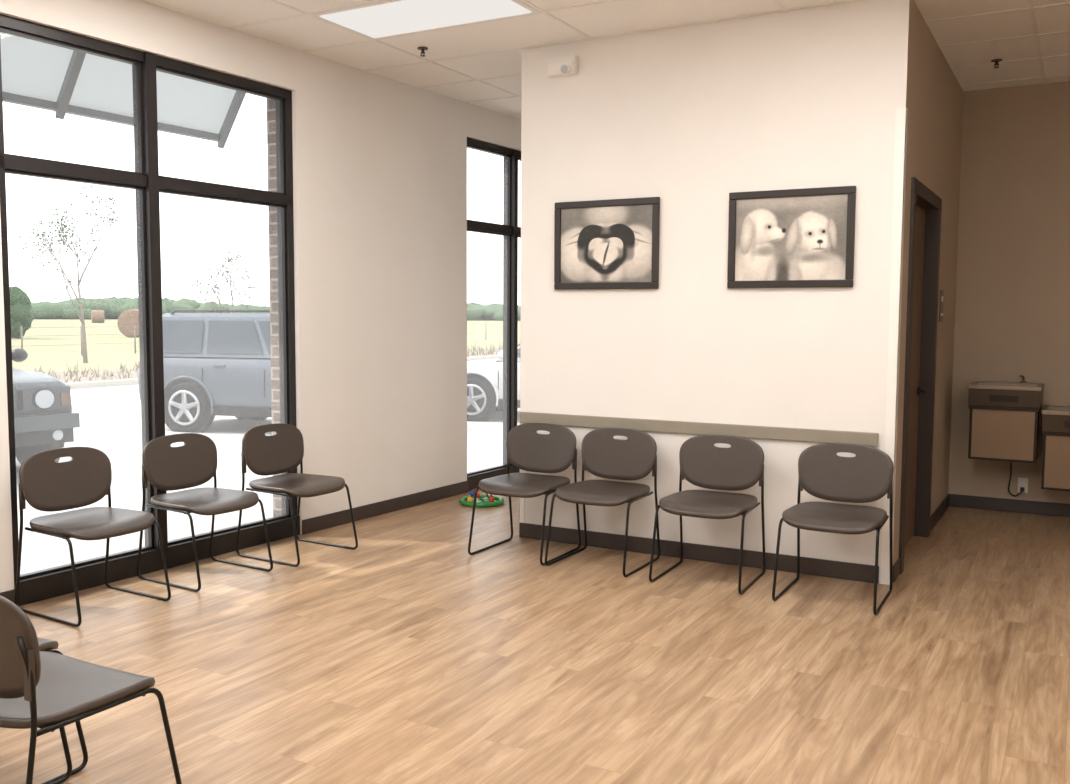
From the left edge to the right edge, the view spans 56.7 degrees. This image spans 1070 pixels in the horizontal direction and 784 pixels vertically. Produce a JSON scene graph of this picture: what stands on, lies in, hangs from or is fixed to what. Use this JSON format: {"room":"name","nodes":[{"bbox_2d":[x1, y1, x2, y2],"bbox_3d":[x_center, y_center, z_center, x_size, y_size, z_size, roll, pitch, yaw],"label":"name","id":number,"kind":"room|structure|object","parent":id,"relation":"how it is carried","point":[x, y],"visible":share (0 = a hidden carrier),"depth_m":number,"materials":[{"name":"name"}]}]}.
{"room":"waiting room","nodes":[
{"label":"waiting room","id":0,"kind":"room"},
{"bbox_2d":[0,0,520,592],"bbox_3d":[-2.976,-0.724,4.579,0.271,3.938,11.980,3,5,32],"label":"wall","id":1,"kind":"structure","parent":0,"point":[380,162],"depth_m":7.10,"materials":[{"name":"white paint"}]},
{"bbox_2d":[0,589,14,603],"bbox_3d":[-4.244,1.244,2.421,0.012,0.100,6.135,3,5,32],"label":"baseboard","id":2,"kind":"structure","parent":1,"relation":"attached to","point":[10,595],"depth_m":5.00,"materials":[{"name":"rubber"}]},
{"bbox_2d":[0,32,245,148],"bbox_3d":[-3.186,-2.727,5.536,1.250,1.940,4.640,3,5,32],"label":"awning","id":3,"kind":"object","parent":1,"relation":"attached to","point":[36,74],"visible":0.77,"depth_m":6.83,"materials":[{"name":"white glass"}]},
{"bbox_2d":[0,14,299,605],"bbox_3d":[-2.166,-0.444,5.804,0.120,2.955,2.005,3,5,32],"label":"window","id":4,"kind":"structure","parent":1,"relation":"in","point":[52,582],"depth_m":5.68,"materials":[{"name":"brown metal"}]},
{"bbox_2d":[302,481,467,534],"bbox_3d":[-1.072,0.857,7.538,0.012,0.100,1.920,3,5,32],"label":"baseboard","id":5,"kind":"structure","parent":1,"relation":"attached to","point":[314,524],"depth_m":7.41,"materials":[{"name":"rubber"}]},
{"bbox_2d":[467,137,520,490],"bbox_3d":[-0.299,-0.672,8.818,0.120,2.955,1.260,3,5,32],"label":"window","id":6,"kind":"structure","parent":1,"relation":"in","point":[510,231],"depth_m":8.87,"materials":[{"name":"brown metal"}]},
{"bbox_2d":[0,489,1069,783],"bbox_3d":[0.638,1.344,2.717,8.795,0.100,11.780,3,5,29],"label":"floor","id":7,"kind":"structure","parent":0,"point":[406,655],"depth_m":4.27,"materials":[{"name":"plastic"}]},
{"bbox_2d":[37,637,87,783],"bbox_3d":[-1.827,0.849,3.132,0.525,0.798,0.540,3,5,29],"label":"chair","id":8,"kind":"object","parent":7,"relation":"on","point":[47,645],"visible":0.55,"depth_m":3.21,"materials":[{"name":"plastic"}]},
{"bbox_2d":[0,595,181,783],"bbox_3d":[-1.393,0.876,2.813,0.525,0.798,0.540,3,5,28],"label":"chair","id":9,"kind":"object","parent":7,"relation":"on","point":[46,691],"visible":1,"depth_m":2.65,"materials":[{"name":"plastic"}]},
{"bbox_2d":[15,446,170,626],"bbox_3d":[-2.252,0.697,5.042,0.540,0.798,0.525,3,5,32],"label":"chair","id":10,"kind":"object","parent":7,"relation":"on","point":[47,485],"visible":0.99,"depth_m":5.07,"materials":[{"name":"plastic"}]},
{"bbox_2d":[137,433,272,591],"bbox_3d":[-1.881,0.651,5.647,0.540,0.798,0.525,3,5,32],"label":"chair","id":11,"kind":"object","parent":7,"relation":"on","point":[193,463],"visible":1,"depth_m":5.68,"materials":[{"name":"plastic"}]},
{"bbox_2d":[236,423,357,566],"bbox_3d":[-1.485,0.611,6.186,0.540,0.798,0.525,3,5,31],"label":"chair","id":12,"kind":"object","parent":7,"relation":"on","point":[283,451],"visible":1,"depth_m":6.21,"materials":[{"name":"plastic"}]},
{"bbox_2d":[459,489,504,506],"bbox_3d":[-0.421,0.813,7.862,0.358,0.144,0.358,3,5,29],"label":"toy","id":13,"kind":"object","parent":7,"relation":"on","point":[486,500],"visible":0.79,"depth_m":7.78,"materials":[{"name":"green plastic"}]},
{"bbox_2d":[468,423,580,564],"bbox_3d":[-0.058,0.614,6.235,0.525,0.798,0.540,3,5,29],"label":"chair","id":14,"kind":"object","parent":7,"relation":"on","point":[527,450],"visible":0.98,"depth_m":6.33,"materials":[{"name":"plastic"}]},
{"bbox_2d":[545,428,659,576],"bbox_3d":[0.417,0.636,5.979,0.525,0.798,0.540,3,5,29],"label":"chair","id":15,"kind":"object","parent":7,"relation":"on","point":[603,456],"visible":1,"depth_m":6.08,"materials":[{"name":"plastic"}]},
{"bbox_2d":[649,435,765,593],"bbox_3d":[0.994,0.666,5.638,0.525,0.798,0.540,3,5,27],"label":"chair","id":16,"kind":"object","parent":7,"relation":"on","point":[740,466],"visible":1,"depth_m":5.74,"materials":[{"name":"plastic"}]},
{"bbox_2d":[772,443,893,614],"bbox_3d":[1.601,0.697,5.280,0.525,0.798,0.540,3,5,28],"label":"chair","id":17,"kind":"object","parent":7,"relation":"on","point":[866,477],"visible":1,"depth_m":5.38,"materials":[{"name":"plastic"}]},
{"bbox_2d":[147,0,1069,119],"bbox_3d":[0.654,-1.964,2.457,8.795,0.100,11.780,3,5,29],"label":"ceiling","id":18,"kind":"structure","parent":0,"point":[306,32],"depth_m":6.10,"materials":[{"name":"tile"}]},
{"bbox_2d":[417,47,427,56],"bbox_3d":[-0.729,-2.207,6.440,0.068,0.051,0.068,3,5,29],"label":"sprinkler","id":19,"kind":"object","parent":18,"relation":"attached to","point":[422,49],"depth_m":6.43,"materials":[{"name":"black metal"}]},
{"bbox_2d":[311,0,539,39],"bbox_3d":[-0.633,-2.166,5.685,1.192,0.010,0.582,3,5,29],"label":"ceiling light panel","id":20,"kind":"object","parent":18,"relation":"in","point":[389,18],"depth_m":5.69,"materials":[{"name":"white plastic"}]},
{"bbox_2d":[141,0,1069,115],"bbox_3d":[0.665,-1.911,2.455,8.548,0.006,11.560,3,5,29],"label":"grid","id":21,"kind":"object","parent":18,"relation":"attached to","point":[1031,8],"depth_m":6.03,"materials":[{"name":"white metal"}]},
{"bbox_2d":[991,59,1001,67],"bbox_3d":[3.104,-2.207,6.672,0.068,0.051,0.068,3,5,29],"label":"sprinkler","id":22,"kind":"object","parent":18,"relation":"attached to","point":[996,61],"depth_m":6.67,"materials":[{"name":"black metal"}]},
{"bbox_2d":[520,0,881,563],"bbox_3d":[1.530,-0.667,7.187,2.246,3.218,2.652,3,5,29],"label":"wall","id":23,"kind":"structure","parent":0,"point":[689,117],"depth_m":5.93,"materials":[{"name":"white paint"}]},
{"bbox_2d":[519,423,524,522],"bbox_3d":[-0.075,0.591,6.681,0.038,0.775,0.053,3,5,29],"label":"trim","id":24,"kind":"structure","parent":23,"relation":"attached to","point":[521,500],"depth_m":6.67,"materials":[{"name":"white paint"}]},
{"bbox_2d":[547,55,577,77],"bbox_3d":[0.164,-2.057,6.268,0.200,0.119,0.090,3,5,29],"label":"emergency light","id":25,"kind":"object","parent":23,"relation":"attached to","point":[564,65],"visible":1,"depth_m":6.25,"materials":[{"name":"white plastic"}]},
{"bbox_2d":[554,197,659,289],"bbox_3d":[0.443,-0.925,6.234,0.717,0.557,0.026,3,5,29],"label":"picture","id":26,"kind":"object","parent":23,"relation":"attached to","point":[611,243],"visible":1,"depth_m":6.23,"materials":[{"name":"beige paper"}]},
{"bbox_2d":[519,522,878,583],"bbox_3d":[0.913,0.978,6.127,2.324,0.100,0.012,3,5,29],"label":"baseboard","id":27,"kind":"structure","parent":23,"relation":"attached to","point":[786,563],"depth_m":6.04,"materials":[{"name":"rubber"}]},
{"bbox_2d":[520,412,878,445],"bbox_3d":[0.905,0.217,6.069,2.296,0.075,0.020,3,5,29],"label":"trim","id":28,"kind":"structure","parent":23,"relation":"attached to","point":[682,427],"depth_m":5.98,"materials":[{"name":"grey wood"}]},
{"bbox_2d":[727,186,855,287],"bbox_3d":[1.456,-0.877,5.674,0.720,0.557,0.026,3,5,29],"label":"picture","id":29,"kind":"object","parent":23,"relation":"attached to","point":[788,238],"visible":1,"depth_m":5.67,"materials":[{"name":"beige paper"}]},
{"bbox_2d":[865,0,962,583],"bbox_3d":[2.574,-0.617,6.611,0.140,3.219,2.652,3,5,29],"label":"wall","id":30,"kind":"structure","parent":0,"point":[899,25],"depth_m":5.64,"materials":[{"name":"white paint"}]},
{"bbox_2d":[881,107,907,584],"bbox_3d":[1.981,-0.230,5.476,0.053,2.620,0.053,3,5,29],"label":"trim","id":31,"kind":"structure","parent":30,"relation":"attached to","point":[901,113],"depth_m":5.44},
{"bbox_2d":[893,558,899,582],"bbox_3d":[2.069,1.018,5.678,0.008,0.100,0.210,3,5,29],"label":"baseboard","id":32,"kind":"structure","parent":30,"relation":"attached to","point":[896,567],"depth_m":5.65,"materials":[{"name":"rubber"}]},
{"bbox_2d":[898,177,941,573],"bbox_3d":[2.421,-0.115,6.213,0.018,2.280,1.210,3,5,29],"label":"trim","id":33,"kind":"structure","parent":30,"relation":"attached to","point":[914,181],"depth_m":5.71,"materials":[{"name":"paint"}]},
{"bbox_2d":[902,184,940,572],"bbox_3d":[2.361,-0.102,6.247,0.154,2.248,1.116,3,5,29],"label":"door","id":34,"kind":"structure","parent":30,"relation":"in","point":[927,208],"depth_m":6.63,"materials":[{"name":"paint"}]},
{"bbox_2d":[930,494,949,531],"bbox_3d":[2.988,0.892,7.335,0.012,0.100,1.160,3,5,29],"label":"baseboard","id":35,"kind":"structure","parent":30,"relation":"attached to","point":[934,518],"depth_m":7.31,"materials":[{"name":"rubber"}]},
{"bbox_2d":[939,290,943,321],"bbox_3d":[2.855,-0.604,6.967,0.009,0.220,0.160,3,5,29],"label":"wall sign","id":36,"kind":"object","parent":30,"relation":"attached to","point":[941,291],"visible":1,"depth_m":6.94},
{"bbox_2d":[948,81,1069,503],"bbox_3d":[3.627,-0.689,7.598,8.450,3.218,0.100,3,5,29],"label":"wall","id":37,"kind":"structure","parent":0,"point":[1012,302],"depth_m":7.52,"materials":[{"name":"beige paint"}]},
{"bbox_2d":[968,375,1043,462],"bbox_3d":[3.507,0.182,7.401,0.483,0.617,0.473,3,5,29],"label":"fountain","id":38,"kind":"object","parent":37,"relation":"attached to","point":[1004,416],"visible":1,"depth_m":7.23,"materials":[{"name":"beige metal"}]},
{"bbox_2d":[1008,461,1024,496],"bbox_3d":[3.678,0.643,7.575,0.116,0.316,0.044,3,5,29],"label":"power cord","id":39,"kind":"object","parent":38,"relation":"hanging from","point":[1022,489],"visible":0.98,"depth_m":7.59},
{"bbox_2d":[949,494,1069,516],"bbox_3d":[5.233,0.948,6.765,4.496,0.100,0.012,3,5,29],"label":"baseboard","id":40,"kind":"structure","parent":37,"relation":"attached to","point":[955,500],"depth_m":7.63,"materials":[{"name":"rubber"}]},
{"bbox_2d":[1017,477,1027,492],"bbox_3d":[3.729,0.714,7.584,0.070,0.115,0.009,3,5,29],"label":"wall outlet","id":41,"kind":"object","parent":37,"relation":"attached to","point":[1022,482],"visible":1,"depth_m":7.58,"materials":[{"name":"white plastic"}]},
{"bbox_2d":[1041,405,1069,490],"bbox_3d":[3.935,0.378,7.178,0.485,0.637,0.473,3,5,29],"label":"fountain","id":42,"kind":"object","parent":37,"relation":"attached to","point":[1055,419],"visible":1,"depth_m":7.08,"materials":[{"name":"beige metal"}]},
{"label":"outside","id":43,"kind":"structure","parent":0,"visible":0},
{"bbox_2d":[11,319,520,371],"bbox_3d":[-119.130,-17.394,236.857,401.400,0.280,700.000,3,5,29],"label":"ground","id":44,"kind":"structure","parent":43,"point":[60,350],"depth_m":51.70,"materials":[{"name":"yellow plant"}]},
{"bbox_2d":[9,286,33,337],"bbox_3d":[-32.052,-4.828,60.344,2.788,3.309,3.169,-3,5,-33],"label":"tree","id":45,"kind":"object","parent":44,"relation":"on","point":[20,303],"visible":0.48,"depth_m":59.83,"materials":[{"name":"green plant"}]},
{"bbox_2d":[19,185,118,362],"bbox_3d":[-14.481,-3.736,31.033,2.972,5.657,2.245,-4,6,-44],"label":"young tree","id":46,"kind":"object","parent":44,"relation":"on","point":[60,234],"visible":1,"depth_m":30.95,"materials":[{"name":"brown plant"}]},
{"bbox_2d":[91,310,104,322],"bbox_3d":[-65.732,-11.343,149.171,2.449,1.919,2.394,3,5,29],"label":"hay bale","id":47,"kind":"object","parent":44,"relation":"on","point":[97,316],"visible":1,"depth_m":148.55},
{"bbox_2d":[117,309,138,336],"bbox_3d":[-26.243,-4.522,65.145,1.858,1.858,1.656,0,5,-7],"label":"hay bale","id":48,"kind":"object","parent":44,"relation":"on","point":[130,317],"visible":0.56,"depth_m":64.30},
{"bbox_2d":[186,250,256,312],"bbox_3d":[-11.390,-3.278,36.190,2.494,3.966,1.797,-2,5,-22],"label":"young tree","id":49,"kind":"object","parent":44,"relation":"on","point":[231,258],"visible":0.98,"depth_m":36.09,"materials":[{"name":"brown plant"}]},
{"bbox_2d":[11,322,520,355],"bbox_3d":[-9.484,-2.962,50.906,0.060,1.120,60.052,3,5,29],"label":"wire fence","id":50,"kind":"object","parent":44,"relation":"on","point":[134,326],"visible":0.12,"depth_m":37.28,"materials":[{"name":"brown metal"}]},
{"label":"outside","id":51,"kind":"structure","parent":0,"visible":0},
{"bbox_2d":[16,359,519,574],"bbox_3d":[-1.804,0.011,21.068,13.700,0.100,85.000,3,5,29],"label":"ground","id":52,"kind":"structure","parent":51,"point":[110,417],"depth_m":10.82,"materials":[{"name":"concrete"}]},
{"bbox_2d":[12,348,79,463],"bbox_3d":[-6.683,-0.064,10.394,4.516,1.784,2.120,4,6,39],"label":"parked jeep","id":53,"kind":"object","parent":52,"relation":"on","point":[44,418],"visible":0.82,"depth_m":9.47,"materials":[{"name":"paint"}]},
{"bbox_2d":[138,309,271,432],"bbox_3d":[-3.261,-0.291,13.934,4.174,1.714,2.120,1,5,14],"label":"suv","id":54,"kind":"object","parent":52,"relation":"on","point":[215,364],"visible":0.43,"depth_m":13.34,"materials":[{"name":"grey paint"}]},
{"bbox_2d":[66,355,497,388],"bbox_3d":[-7.839,-0.344,24.394,0.200,0.230,85.000,3,5,29],"label":"curb","id":55,"kind":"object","parent":52,"relation":"on","point":[134,381],"depth_m":21.67,"materials":[{"name":"concrete"}]},
{"bbox_2d":[467,344,519,421],"bbox_3d":[0.597,-0.288,15.466,4.524,1.505,2.120,1,5,14],"label":"sedan","id":56,"kind":"object","parent":52,"relation":"on","point":[484,377],"visible":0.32,"depth_m":14.90,"materials":[{"name":"white paint"}]},
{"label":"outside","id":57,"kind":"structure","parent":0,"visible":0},
{"bbox_2d":[44,348,500,382],"bbox_3d":[-10.223,-0.404,25.714,5.250,0.120,85.000,3,5,29],"label":"ground","id":58,"kind":"structure","parent":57,"point":[114,372],"depth_m":25.50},
{"bbox_2d":[13,340,502,382],"bbox_3d":[-7.146,-1.227,31.409,4.789,0.699,32.194,3,5,29],"label":"dry weeds","id":59,"kind":"object","parent":58,"relation":"on","point":[491,351],"visible":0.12,"depth_m":25.21,"materials":[{"name":"beige plant"}]}
]}

